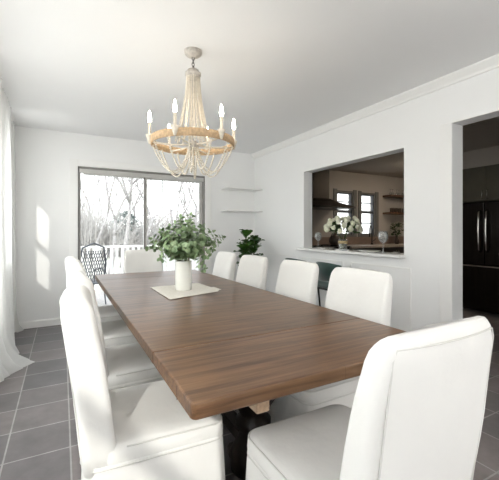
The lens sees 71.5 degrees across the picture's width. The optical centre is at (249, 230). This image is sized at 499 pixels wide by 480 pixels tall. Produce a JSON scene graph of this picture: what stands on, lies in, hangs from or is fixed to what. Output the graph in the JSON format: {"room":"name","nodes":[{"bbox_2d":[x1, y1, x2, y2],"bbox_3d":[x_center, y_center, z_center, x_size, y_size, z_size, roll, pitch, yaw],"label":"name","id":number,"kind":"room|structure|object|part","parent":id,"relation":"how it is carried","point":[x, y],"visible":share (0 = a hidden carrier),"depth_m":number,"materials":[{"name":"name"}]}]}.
{"room":"dining room","nodes":[
{"label":"dining room","id":0,"kind":"room"},
{"bbox_2d":[15,126,253,321],"bbox_3d":[-1.481,-0.040,5.031,3.760,2.480,0.140,0,0,-28],"label":"wall","id":1,"kind":"structure","parent":0,"point":[42,156],"depth_m":4.43,"materials":[{"name":"white paint"}]},
{"bbox_2d":[19,318,60,328],"bbox_3d":[-1.444,1.155,4.963,3.480,0.090,0.014,0,0,-28],"label":"baseboard","id":2,"kind":"structure","parent":1,"relation":"attached to","point":[54,321],"depth_m":4.33,"materials":[{"name":"white paint"}]},
{"bbox_2d":[70,158,210,273],"bbox_3d":[-1.498,0.130,5.014,1.965,2.140,0.154,0,0,-28],"label":"trim","id":3,"kind":"structure","parent":1,"relation":"attached to","point":[74,163],"depth_m":4.68,"materials":[{"name":"white paint"}]},
{"bbox_2d":[78,166,204,270],"bbox_3d":[-1.498,0.152,5.010,1.770,2.005,0.120,0,0,-28],"label":"door","id":4,"kind":"structure","parent":1,"relation":"in","point":[145,176],"depth_m":4.97,"materials":[{"name":"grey metal"}]},
{"bbox_3d":[-1.865,0.175,4.792,0.873,1.950,0.035,0,0,-28],"label":"panel","id":5,"kind":"part","parent":4,"relation":"part of","materials":[{"name":"clear glass"}]},
{"bbox_3d":[-1.143,0.175,5.229,0.893,1.950,0.035,0,0,-28],"label":"panel","id":6,"kind":"part","parent":4,"relation":"part of","materials":[{"name":"clear glass"}]},
{"bbox_2d":[221,187,262,191],"bbox_3d":[-0.121,-0.664,5.533,0.610,0.020,0.270,0,0,-28],"label":"corner shelf","id":7,"kind":"object","parent":1,"relation":"attached to","point":[225,188],"visible":1,"depth_m":5.46,"materials":[{"name":"white paint"}]},
{"bbox_2d":[221,210,262,212],"bbox_3d":[-0.121,-0.317,5.533,0.610,0.020,0.270,0,0,-28],"label":"corner shelf","id":8,"kind":"object","parent":1,"relation":"attached to","point":[250,211],"visible":1,"depth_m":5.46,"materials":[{"name":"white paint"}]},
{"bbox_2d":[0,0,498,153],"bbox_3d":[0.849,-1.330,0.721,3.760,0.100,9.940,0,0,-28],"label":"ceiling","id":9,"kind":"structure","parent":0,"point":[282,70],"depth_m":2.54,"materials":[{"name":"paint"}]},
{"bbox_2d":[0,78,34,381],"bbox_3d":[-1.650,-0.044,2.245,0.373,2.469,4.520,0,0,-28],"label":"sheer curtain","id":10,"kind":"object","parent":9,"relation":"hanging from","point":[11,362],"visible":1,"depth_m":3.18,"materials":[{"name":"white fabric"}]},
{"bbox_3d":[-2.771,-0.041,4.063,0.128,2.462,0.242,0,0,2],"label":"panel","id":11,"kind":"part","parent":10,"relation":"part of","materials":[{"name":"white fabric"}]},
{"bbox_2d":[146,47,236,178],"bbox_3d":[-0.401,-0.838,2.466,0.628,0.885,0.612,0,0,-28],"label":"chandelier","id":12,"kind":"object","parent":9,"relation":"hanging from","point":[193,75],"visible":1,"depth_m":2.42,"materials":[{"name":"white metal"}]},
{"bbox_3d":[-0.686,-0.786,2.379,0.027,0.083,0.026,0,0,-28],"label":"bulb","id":13,"kind":"part","parent":12,"relation":"part of","materials":[{"name":"white glass"}]},
{"bbox_3d":[-0.549,-0.608,2.421,0.251,0.021,0.012,0,0,-17],"label":"arm","id":14,"kind":"part","parent":12,"relation":"part of","materials":[{"name":"white metal"}]},
{"bbox_3d":[-0.468,-0.786,2.176,0.027,0.083,0.026,0,0,-28],"label":"bulb","id":15,"kind":"part","parent":12,"relation":"part of","materials":[{"name":"white glass"}]},
{"bbox_3d":[-0.401,-1.125,2.466,0.112,0.081,0.112,0,0,-28],"label":"crown","id":16,"kind":"part","parent":12,"relation":"part of","materials":[{"name":"white metal"}]},
{"bbox_3d":[-0.401,-0.850,2.466,0.014,0.500,0.013,0,0,-28],"label":"rod","id":17,"kind":"part","parent":12,"relation":"part of","materials":[{"name":"white metal"}]},
{"bbox_3d":[-0.288,-0.608,2.360,0.251,0.021,0.011,0,0,43],"label":"arm","id":18,"kind":"part","parent":12,"relation":"part of","materials":[{"name":"white metal"}]},
{"bbox_3d":[-0.253,-0.608,2.511,0.251,0.021,0.011,0,0,-17],"label":"arm","id":19,"kind":"part","parent":12,"relation":"part of","materials":[{"name":"white metal"}]},
{"bbox_3d":[-0.183,-0.786,2.263,0.027,0.083,0.026,0,0,-28],"label":"bulb","id":20,"kind":"part","parent":12,"relation":"part of","materials":[{"name":"white glass"}]},
{"bbox_2d":[0,308,498,479],"bbox_3d":[2.714,1.240,1.865,8.130,0.080,10.180,0,0,-28],"label":"floor","id":21,"kind":"structure","parent":0,"point":[38,433],"depth_m":2.22,"materials":[{"name":"tile"}]},
{"bbox_2d":[65,256,121,321],"bbox_3d":[-1.315,0.705,3.098,0.594,0.965,0.521,0,0,-30],"label":"dining chair","id":22,"kind":"object","parent":21,"relation":"on","point":[107,312],"visible":0.13,"depth_m":2.94,"materials":[{"name":"fabric"}]},
{"bbox_3d":[-1.489,0.512,2.996,0.188,0.578,0.457,0,0,-30],"label":"backrest","id":23,"kind":"part","parent":22,"relation":"part of","materials":[{"name":"white fabric"}]},
{"bbox_3d":[-1.272,0.753,3.121,0.446,0.107,0.464,0,0,-30],"label":"seat","id":24,"kind":"part","parent":22,"relation":"part of","materials":[{"name":"white fabric"}]},
{"bbox_2d":[67,261,137,347],"bbox_3d":[-1.007,0.705,2.550,0.594,0.965,0.521,0,0,-27],"label":"dining chair","id":25,"kind":"object","parent":21,"relation":"on","point":[116,332],"visible":0.2,"depth_m":2.38,"materials":[{"name":"fabric"}]},
{"bbox_3d":[-1.186,0.512,2.456,0.188,0.578,0.457,0,0,-27],"label":"backrest","id":26,"kind":"part","parent":25,"relation":"part of","materials":[{"name":"white fabric"}]},
{"bbox_3d":[-0.963,0.753,2.571,0.446,0.107,0.464,0,0,-27],"label":"seat","id":27,"kind":"part","parent":25,"relation":"part of","materials":[{"name":"white fabric"}]},
{"bbox_2d":[66,270,163,463],"bbox_3d":[-0.707,0.705,1.972,0.594,0.965,0.521,0,0,-30],"label":"dining chair","id":28,"kind":"object","parent":21,"relation":"on","point":[127,365],"visible":0.3,"depth_m":1.80,"materials":[{"name":"fabric"}]},
{"bbox_3d":[-0.880,0.512,1.870,0.188,0.578,0.457,0,0,-30],"label":"backrest","id":29,"kind":"part","parent":28,"relation":"part of","materials":[{"name":"white fabric"}]},
{"bbox_3d":[-0.663,0.753,1.996,0.446,0.107,0.464,0,0,-30],"label":"seat","id":30,"kind":"part","parent":28,"relation":"part of","materials":[{"name":"white fabric"}]},
{"bbox_2d":[59,285,224,479],"bbox_3d":[-0.432,0.705,1.406,0.594,0.965,0.521,0,0,-26],"label":"dining chair","id":31,"kind":"object","parent":21,"relation":"on","point":[138,432],"visible":0.83,"depth_m":1.19,"materials":[{"name":"white fabric"}]},
{"bbox_3d":[-0.614,0.512,1.319,0.188,0.578,0.457,0,0,-26],"label":"backrest","id":32,"kind":"part","parent":31,"relation":"part of","materials":[{"name":"white fabric"}]},
{"bbox_3d":[-0.387,0.753,1.426,0.446,0.107,0.464,0,0,-26],"label":"seat","id":33,"kind":"part","parent":31,"relation":"part of","materials":[{"name":"white fabric"}]},
{"bbox_2d":[123,249,162,272],"bbox_3d":[-1.151,0.705,3.937,0.519,0.965,0.663,0,0,-30],"label":"dining chair","id":34,"kind":"object","parent":21,"relation":"on","point":[140,260],"visible":0.09,"depth_m":4.13,"materials":[{"name":"fabric"}]},
{"bbox_2d":[212,251,236,280],"bbox_3d":[-0.493,0.705,3.563,0.663,0.965,0.519,0,0,-27],"label":"dining chair","id":35,"kind":"object","parent":21,"relation":"on","point":[225,262],"visible":0.19,"depth_m":3.61,"materials":[{"name":"fabric"}]},
{"bbox_2d":[233,229,264,265],"bbox_3d":[-0.018,0.585,5.129,0.366,1.230,0.581,0,0,40],"label":"fiddle leaf fig","id":36,"kind":"object","parent":21,"relation":"on","point":[247,247],"visible":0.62,"depth_m":5.09,"materials":[{"name":"plant"}]},
{"bbox_2d":[95,269,406,479],"bbox_3d":[-0.391,0.820,2.428,1.044,0.760,2.957,0,0,-28],"label":"dining table","id":37,"kind":"object","parent":21,"relation":"on","point":[242,347],"visible":0.86,"depth_m":1.46,"materials":[{"name":"brown wood"}]},
{"bbox_2d":[150,283,220,299],"bbox_3d":[-0.462,0.430,2.558,0.420,0.014,0.580,0,0,-28],"label":"table cloth","id":38,"kind":"object","parent":37,"relation":"on","point":[169,291],"visible":0.89,"depth_m":2.49,"materials":[{"name":"beige fabric"}]},
{"bbox_2d":[175,260,191,290],"bbox_3d":[-0.489,0.327,2.566,0.123,0.214,0.123,0,0,-28],"label":"vase","id":39,"kind":"object","parent":38,"relation":"on","point":[183,269],"visible":0.89,"depth_m":2.52,"materials":[{"name":"white ceramic"}]},
{"bbox_2d":[145,212,225,272],"bbox_3d":[-0.467,0.120,2.573,0.508,0.528,0.455,0,0,-44],"label":"bunch","id":40,"kind":"object","parent":39,"relation":"in","point":[177,247],"visible":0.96,"depth_m":2.50,"materials":[{"name":"green plant"}]},
{"bbox_3d":[-0.645,0.511,2.290,0.044,0.050,2.887,0,0,-28],"label":"slide rail","id":41,"kind":"part","parent":37,"relation":"part of","materials":[{"name":"brown wood"}]},
{"bbox_2d":[236,255,267,289],"bbox_3d":[-0.203,0.705,3.005,0.663,0.965,0.519,0,0,-30],"label":"dining chair","id":42,"kind":"object","parent":21,"relation":"on","point":[252,269],"visible":0.14,"depth_m":3.07,"materials":[{"name":"fabric"}]},
{"bbox_2d":[234,260,318,413],"bbox_3d":[0.119,0.705,2.451,0.663,0.965,0.519,0,0,-27],"label":"dining chair","id":43,"kind":"object","parent":21,"relation":"on","point":[297,279],"visible":0.12,"depth_m":2.51,"materials":[{"name":"fabric"}]},
{"bbox_3d":[0.325,0.512,2.557,0.188,0.578,0.455,0,0,-27],"label":"backrest","id":44,"kind":"part","parent":43,"relation":"part of","materials":[{"name":"white fabric"}]},
{"bbox_2d":[285,258,320,305],"bbox_3d":[0.631,0.765,4.320,0.396,0.871,0.396,0,0,-31],"label":"bar stool","id":45,"kind":"object","parent":21,"relation":"on","point":[285,258],"visible":0.08,"depth_m":4.25,"materials":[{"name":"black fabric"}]},
{"bbox_2d":[316,262,341,290],"bbox_3d":[0.917,0.765,3.792,0.396,0.871,0.396,0,0,-28],"label":"bar stool","id":46,"kind":"object","parent":21,"relation":"on","point":[325,269],"visible":0.31,"depth_m":3.66,"materials":[{"name":"green fabric"}]},
{"bbox_3d":[0.917,0.564,3.792,0.380,0.072,0.380,0,0,-28],"label":"seat","id":47,"kind":"part","parent":46,"relation":"part of","materials":[{"name":"green fabric"}]},
{"bbox_3d":[0.817,0.438,3.739,0.144,0.215,0.381,0,0,-28],"label":"backrest","id":48,"kind":"part","parent":46,"relation":"part of","materials":[{"name":"green fabric"}]},
{"bbox_2d":[267,267,392,422],"bbox_3d":[0.403,0.705,1.884,0.663,0.965,0.519,0,0,-30],"label":"dining chair","id":49,"kind":"object","parent":21,"relation":"on","point":[366,294],"visible":0.25,"depth_m":1.84,"materials":[{"name":"fabric"}]},
{"bbox_3d":[0.356,0.754,1.857,0.495,0.105,0.464,0,0,-30],"label":"seat","id":50,"kind":"part","parent":49,"relation":"part of","materials":[{"name":"white fabric"}]},
{"bbox_3d":[0.603,0.512,2.001,0.188,0.578,0.455,0,0,-30],"label":"backrest","id":51,"kind":"part","parent":49,"relation":"part of","materials":[{"name":"white fabric"}]},
{"bbox_2d":[312,244,349,249],"bbox_3d":[1.328,0.730,6.374,0.840,0.941,0.610,0,0,-28],"label":"range","id":52,"kind":"object","parent":21,"relation":"on","point":[322,245],"visible":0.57,"depth_m":6.19,"materials":[{"name":"black metal"}]},
{"bbox_2d":[312,245,349,247],"bbox_3d":[1.326,0.287,6.378,0.840,0.025,0.600,0,0,-28],"label":"cooktop","id":53,"kind":"object","parent":52,"relation":"in","point":[313,246],"depth_m":6.17,"materials":[{"name":"black glass"}]},
{"bbox_2d":[329,232,340,244],"bbox_3d":[1.581,0.137,6.369,0.230,0.245,0.230,0,0,-28],"label":"pot","id":54,"kind":"object","parent":52,"relation":"on","point":[333,240],"visible":0.77,"depth_m":6.28,"materials":[{"name":"black metal"}]},
{"bbox_2d":[349,248,381,251],"bbox_3d":[2.079,0.761,6.783,0.830,0.878,0.605,0,0,-28],"label":"base cabinet","id":55,"kind":"object","parent":21,"relation":"on","point":[349,248],"visible":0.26,"depth_m":6.56,"materials":[{"name":"wood"}]},
{"bbox_3d":[2.387,0.718,6.644,0.401,0.765,0.019,0,0,-28],"label":"door","id":56,"kind":"part","parent":55,"relation":"part of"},
{"bbox_2d":[347,243,403,248],"bbox_3d":[2.837,0.300,7.190,2.550,0.040,0.630,0,0,-28],"label":"countertop","id":57,"kind":"structure","parent":55,"relation":"on","point":[394,244],"depth_m":6.69,"materials":[{"name":"brown wood"}]},
{"bbox_2d":[369,225,375,243],"bbox_3d":[2.523,0.079,7.172,0.071,0.402,0.290,0,0,44],"label":"kitchen faucet","id":58,"kind":"object","parent":57,"relation":"on","point":[372,240],"visible":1,"depth_m":7.20,"materials":[{"name":"black metal"}]},
{"bbox_3d":[2.498,0.079,7.134,0.025,0.402,0.204,0,0,34],"label":"spout","id":59,"kind":"part","parent":58,"relation":"part of","materials":[{"name":"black metal"}]},
{"bbox_2d":[394,236,398,243],"bbox_3d":[3.166,0.195,7.453,0.110,0.170,0.110,0,0,-28],"label":"vase","id":60,"kind":"object","parent":57,"relation":"on","point":[396,241],"depth_m":7.42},
{"bbox_2d":[390,222,403,243],"bbox_3d":[3.159,0.043,7.457,0.309,0.474,0.287,0,0,-28],"label":"leafy sprig","id":61,"kind":"object","parent":57,"relation":"on","point":[396,241],"visible":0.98,"depth_m":7.43,"materials":[{"name":"green plant"}]},
{"bbox_2d":[246,316,493,479],"bbox_3d":[0.321,0.705,1.088,0.519,0.965,0.663,0,0,-28],"label":"dining chair","id":62,"kind":"object","parent":21,"relation":"on","point":[417,411],"visible":1,"depth_m":0.81,"materials":[{"name":"white fabric"}]},
{"bbox_3d":[0.295,0.754,1.136,0.464,0.105,0.495,0,0,-28],"label":"seat","id":63,"kind":"part","parent":62,"relation":"part of","materials":[{"name":"white fabric"}]},
{"bbox_3d":[0.431,0.512,0.884,0.455,0.578,0.188,0,0,-28],"label":"backrest","id":64,"kind":"part","parent":62,"relation":"part of","materials":[{"name":"white fabric"}]},
{"bbox_2d":[382,247,403,252],"bbox_3d":[2.811,0.761,7.178,0.826,0.878,0.605,0,0,-28],"label":"base cabinet","id":65,"kind":"object","parent":21,"relation":"on","point":[386,249],"visible":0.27,"depth_m":6.91,"materials":[{"name":"wood"}]},
{"bbox_3d":[2.760,0.718,6.846,0.399,0.765,0.019,0,0,-28],"label":"door","id":66,"kind":"part","parent":65,"relation":"part of","materials":[{"name":"black wood"}]},
{"bbox_3d":[3.118,0.718,7.040,0.399,0.765,0.019,0,0,-28],"label":"door","id":67,"kind":"part","parent":65,"relation":"part of","materials":[{"name":"black wood"}]},
{"bbox_2d":[463,201,498,313],"bbox_3d":[3.698,0.375,5.183,0.824,1.610,0.910,0,0,-28],"label":"refrigerator","id":68,"kind":"object","parent":21,"relation":"on","point":[480,219],"visible":0.7,"depth_m":5.04,"materials":[{"name":"black metal"}]},
{"bbox_3d":[3.316,0.035,5.237,0.055,0.910,0.451,0,0,-28],"label":"door","id":69,"kind":"part","parent":68,"relation":"part of","materials":[{"name":"black metal"}]},
{"bbox_3d":[3.348,0.000,5.050,0.082,0.623,0.028,0,0,-28],"label":"handle","id":70,"kind":"part","parent":68,"relation":"part of","materials":[{"name":"metal"}]},
{"bbox_3d":[3.425,0.828,5.035,0.055,0.645,0.910,0,0,-28],"label":"freezer drawer","id":71,"kind":"part","parent":68,"relation":"part of","materials":[{"name":"black metal"}]},
{"bbox_3d":[3.395,0.515,5.019,0.017,0.020,0.880,0,0,-28],"label":"drawer pull","id":72,"kind":"part","parent":68,"relation":"part of","materials":[{"name":"metal"}]},
{"bbox_3d":[3.395,0.000,4.962,0.082,0.623,0.028,0,0,-28],"label":"handle","id":73,"kind":"part","parent":68,"relation":"part of","materials":[{"name":"metal"}]},
{"bbox_3d":[3.534,0.035,4.833,0.055,0.910,0.451,0,0,-28],"label":"door","id":74,"kind":"part","parent":68,"relation":"part of","materials":[{"name":"black metal"}]},
{"bbox_2d":[312,170,403,236],"bbox_3d":[1.980,-0.055,7.176,4.370,2.510,0.140,0,0,-28],"label":"wall","id":75,"kind":"structure","parent":0,"point":[339,180],"depth_m":7.46,"materials":[{"name":"beige paint"}]},
{"bbox_2d":[312,169,355,209],"bbox_3d":[1.315,-0.810,6.357,1.094,0.796,0.627,0,0,-28],"label":"range hood","id":76,"kind":"object","parent":75,"relation":"attached to","point":[320,179],"visible":0.52,"depth_m":6.32,"materials":[{"name":"brown metal"}]},
{"bbox_2d":[333,188,356,236],"bbox_3d":[1.941,-0.365,7.097,0.626,0.970,0.100,0,0,-28],"label":"window","id":77,"kind":"structure","parent":75,"relation":"in","point":[335,191],"depth_m":7.15,"materials":[{"name":"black glass"}]},
{"bbox_3d":[1.929,-0.355,7.119,0.446,0.870,0.050,0,0,-28],"label":"frame","id":78,"kind":"part","parent":77,"relation":"part of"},
{"bbox_2d":[312,236,403,244],"bbox_3d":[2.185,0.200,7.197,3.690,0.160,0.012,0,0,-28],"label":"backsplash","id":79,"kind":"structure","parent":75,"relation":"attached to","point":[324,240],"depth_m":7.30,"materials":[{"name":"brown tile"}]},
{"bbox_2d":[358,191,378,236],"bbox_3d":[2.521,-0.360,7.411,0.597,0.960,0.100,0,0,-28],"label":"window","id":80,"kind":"structure","parent":75,"relation":"in","point":[360,193],"depth_m":7.48,"materials":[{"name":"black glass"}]},
{"bbox_3d":[2.509,-0.350,7.433,0.417,0.860,0.050,0,0,-28],"label":"frame","id":81,"kind":"part","parent":80,"relation":"part of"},
{"bbox_2d":[383,194,403,198],"bbox_3d":[3.418,-0.760,7.734,1.010,0.040,0.235,0,0,-28],"label":"wall shelf","id":82,"kind":"object","parent":75,"relation":"attached to","point":[391,195],"visible":0.51,"depth_m":7.53,"materials":[{"name":"brown wood"}]},
{"bbox_2d":[383,212,403,214],"bbox_3d":[3.418,-0.385,7.734,1.010,0.040,0.235,0,0,-28],"label":"wall shelf","id":83,"kind":"object","parent":75,"relation":"attached to","point":[387,213],"visible":0.51,"depth_m":7.53,"materials":[{"name":"brown wood"}]},
{"bbox_2d":[254,68,498,330],"bbox_3d":[2.442,-0.040,1.582,0.140,2.480,9.660,0,0,-28],"label":"wall","id":84,"kind":"structure","parent":0,"point":[412,128],"depth_m":3.26,"materials":[{"name":"white paint"}]},
{"bbox_2d":[257,252,410,330],"bbox_3d":[0.806,0.693,4.449,0.009,0.695,2.860,0,0,-28],"label":"trim","id":85,"kind":"structure","parent":84,"relation":"attached to","point":[351,263],"depth_m":3.47,"materials":[{"name":"white paint"}]},
{"bbox_2d":[296,248,405,257],"bbox_3d":[1.145,0.240,3.995,0.305,0.030,1.626,0,0,-28],"label":"stone ledge","id":86,"kind":"object","parent":84,"relation":"on","point":[377,254],"visible":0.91,"depth_m":3.67,"materials":[{"name":"white stone"}]},
{"bbox_2d":[338,239,347,250],"bbox_3d":[1.084,0.160,4.019,0.112,0.130,0.112,0,0,-28],"label":"glass vase","id":87,"kind":"object","parent":86,"relation":"on","point":[342,244],"visible":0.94,"depth_m":3.98,"materials":[{"name":"clear glass"}]},
{"bbox_2d":[323,215,362,240],"bbox_3d":[1.087,0.011,4.018,0.449,0.390,0.477,0,0,12],"label":"flower bouquet","id":88,"kind":"object","parent":87,"relation":"in","point":[334,223],"visible":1,"depth_m":3.92,"materials":[{"name":"white plant"}]},
{"bbox_2d":[358,250,380,251],"bbox_3d":[1.286,0.216,3.719,0.230,0.017,0.230,0,0,-28],"label":"plate","id":89,"kind":"object","parent":86,"relation":"on","point":[358,250],"visible":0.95,"depth_m":3.72,"materials":[{"name":"white ceramic"}]},
{"bbox_2d":[251,54,498,158],"bbox_3d":[2.353,-1.242,1.534,0.062,0.076,9.660,0,0,-28],"label":"trim","id":90,"kind":"structure","parent":84,"relation":"attached to","point":[491,63],"depth_m":3.26,"materials":[{"name":"white paint"}]},
{"bbox_2d":[440,109,498,322],"bbox_3d":[2.004,0.150,2.232,0.012,2.099,1.620,0,0,-28],"label":"trim","id":91,"kind":"structure","parent":84,"relation":"attached to","point":[445,129],"depth_m":2.89,"materials":[{"name":"white paint"}]},
{"bbox_2d":[329,116,498,177],"bbox_3d":[3.560,-1.260,4.255,4.370,0.100,6.780,0,0,-28],"label":"ceiling","id":92,"kind":"structure","parent":0,"point":[485,133],"depth_m":5.48,"materials":[{"name":"paint"}]},
{"bbox_2d":[463,145,498,168],"bbox_3d":[4.598,-1.081,3.680,0.730,0.258,4.500,0,0,-28],"label":"wall","id":93,"kind":"structure","parent":0,"point":[490,155],"depth_m":5.10,"materials":[{"name":"paint"}]},
{"bbox_3d":[3.593,-0.005,4.194,4.370,2.410,6.640,0,0,-28],"label":"wall","id":94,"kind":"structure","parent":0,"visible":0},
{"bbox_2d":[463,164,498,202],"bbox_3d":[3.738,-0.695,5.204,0.774,0.510,0.920,0,0,-28],"label":"upper cabinet","id":95,"kind":"object","parent":94,"relation":"attached to","point":[480,184],"visible":0.72,"depth_m":5.08,"materials":[{"name":"wood"}]},
{"bbox_3d":[3.326,-0.695,5.242,0.021,0.500,0.452,0,0,-28],"label":"door","id":96,"kind":"part","parent":95,"relation":"part of","materials":[{"name":"grey wood"}]},
{"bbox_3d":[3.543,-0.695,4.839,0.021,0.500,0.452,0,0,-28],"label":"door","id":97,"kind":"part","parent":95,"relation":"part of","materials":[{"name":"grey wood"}]},
{"label":"outside","id":98,"kind":"structure","parent":0,"visible":0},
{"bbox_2d":[95,289,111,305],"bbox_3d":[-1.520,1.310,6.806,6.200,0.100,2.980,0,0,-28],"label":"deck","id":99,"kind":"object","parent":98,"point":[99,293],"depth_m":6.37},
{"bbox_2d":[81,243,109,303],"bbox_3d":[-2.771,0.725,5.909,0.555,1.073,0.582,0,0,42],"label":"patio chair","id":100,"kind":"object","parent":99,"relation":"on","point":[103,268],"visible":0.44,"depth_m":5.80,"materials":[{"name":"grey metal"}]},
{"bbox_3d":[-2.614,0.541,5.770,0.136,0.704,0.582,0,0,42],"label":"backrest","id":101,"kind":"part","parent":100,"relation":"part of","materials":[{"name":"grey metal"}]},
{"bbox_2d":[81,245,197,290],"bbox_3d":[-2.157,0.790,7.985,6.200,0.940,0.100,0,0,-28],"label":"deck railing","id":102,"kind":"object","parent":99,"relation":"on","point":[95,248],"visible":0.18,"depth_m":7.56,"materials":[{"name":"white wood"}]},
{"bbox_3d":[-3.257,0.810,7.390,0.090,0.900,0.090,0,0,-28],"label":"post","id":103,"kind":"part","parent":102,"relation":"part of","materials":[{"name":"white wood"}]},
{"bbox_3d":[-2.157,0.340,7.985,6.200,0.040,0.100,0,0,-28],"label":"rail","id":104,"kind":"part","parent":102,"relation":"part of","materials":[{"name":"white wood"}]},
{"bbox_3d":[-1.806,0.810,8.175,0.090,0.900,0.090,0,0,-28],"label":"post","id":105,"kind":"part","parent":102,"relation":"part of","materials":[{"name":"white wood"}]},
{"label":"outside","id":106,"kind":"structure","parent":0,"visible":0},
{"bbox_2d":[83,256,198,288],"bbox_3d":[-16.243,2.000,30.040,60.000,0.200,51.700,0,0,-28],"label":"ground","id":107,"kind":"structure","parent":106,"point":[108,258],"depth_m":19.08,"materials":[{"name":"white snow"}]},
{"bbox_2d":[81,179,96,226],"bbox_3d":[-14.363,-2.695,29.312,5.428,9.285,5.419,0,0,-41],"label":"bare tree","id":108,"kind":"object","parent":107,"relation":"on","point":[91,179],"visible":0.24,"depth_m":28.88,"materials":[{"name":"grey plant"}]},
{"bbox_2d":[86,176,129,266],"bbox_3d":[-6.952,-2.316,19.458,6.276,8.510,6.243,0,0,-5],"label":"bare tree","id":109,"kind":"object","parent":107,"relation":"on","point":[113,183],"visible":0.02,"depth_m":18.68,"materials":[{"name":"grey plant"}]},
{"bbox_2d":[81,175,142,226],"bbox_3d":[-11.182,-3.669,27.480,11.904,11.201,5.910,0,0,6],"label":"bare tree","id":110,"kind":"object","parent":107,"relation":"on","point":[134,209],"visible":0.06,"depth_m":29.21,"materials":[{"name":"grey plant"}]},
{"bbox_2d":[115,177,132,267],"bbox_3d":[-7.502,-2.983,16.295,7.758,9.840,5.670,0,0,16],"label":"bare tree","id":111,"kind":"object","parent":107,"relation":"on","point":[124,188],"visible":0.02,"depth_m":17.97,"materials":[{"name":"grey plant"}]},
{"bbox_2d":[109,210,140,242],"bbox_3d":[-10.277,0.099,28.574,2.662,3.642,2.728,0,0,-28],"label":"evergreen tree","id":112,"kind":"object","parent":107,"relation":"on","point":[124,214],"visible":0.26,"depth_m":28.27,"materials":[{"name":"grey plant"}]},
{"bbox_2d":[105,176,150,273],"bbox_3d":[-4.763,-1.507,12.704,5.754,6.896,4.817,0,0,16],"label":"bare tree","id":113,"kind":"object","parent":107,"relation":"on","point":[115,231],"visible":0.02,"depth_m":13.07,"materials":[{"name":"grey plant"}]},
{"bbox_2d":[97,176,160,252],"bbox_3d":[-8.217,-2.193,20.349,4.738,8.257,6.911,0,0,9],"label":"bare tree","id":114,"kind":"object","parent":107,"relation":"on","point":[126,180],"visible":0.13,"depth_m":20.85,"materials":[{"name":"grey plant"}]},
{"bbox_2d":[81,188,198,257],"bbox_3d":[-9.502,-0.557,29.140,23.568,4.967,9.544,0,0,-28],"label":"thicket","id":115,"kind":"object","parent":107,"relation":"on","point":[90,232],"visible":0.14,"depth_m":25.76,"materials":[{"name":"white plant"}]},
{"bbox_2d":[120,178,198,238],"bbox_3d":[-4.162,-1.383,17.901,4.992,6.627,4.620,0,0,39],"label":"bare tree","id":116,"kind":"object","parent":107,"relation":"on","point":[153,218],"visible":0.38,"depth_m":16.84,"materials":[{"name":"grey plant"}]},
{"bbox_2d":[128,180,196,237],"bbox_3d":[-5.276,-3.589,24.609,5.296,11.031,8.402,0,0,4],"label":"bare tree","id":117,"kind":"object","parent":107,"relation":"on","point":[195,218],"visible":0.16,"depth_m":24.13,"materials":[{"name":"grey plant"}]},
{"bbox_2d":[169,182,198,233],"bbox_3d":[-3.232,-2.403,17.273,5.410,8.684,6.579,0,0,-40],"label":"bare tree","id":118,"kind":"object","parent":107,"relation":"on","point":[181,183],"visible":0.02,"depth_m":17.00,"materials":[{"name":"grey plant"}]}
]}

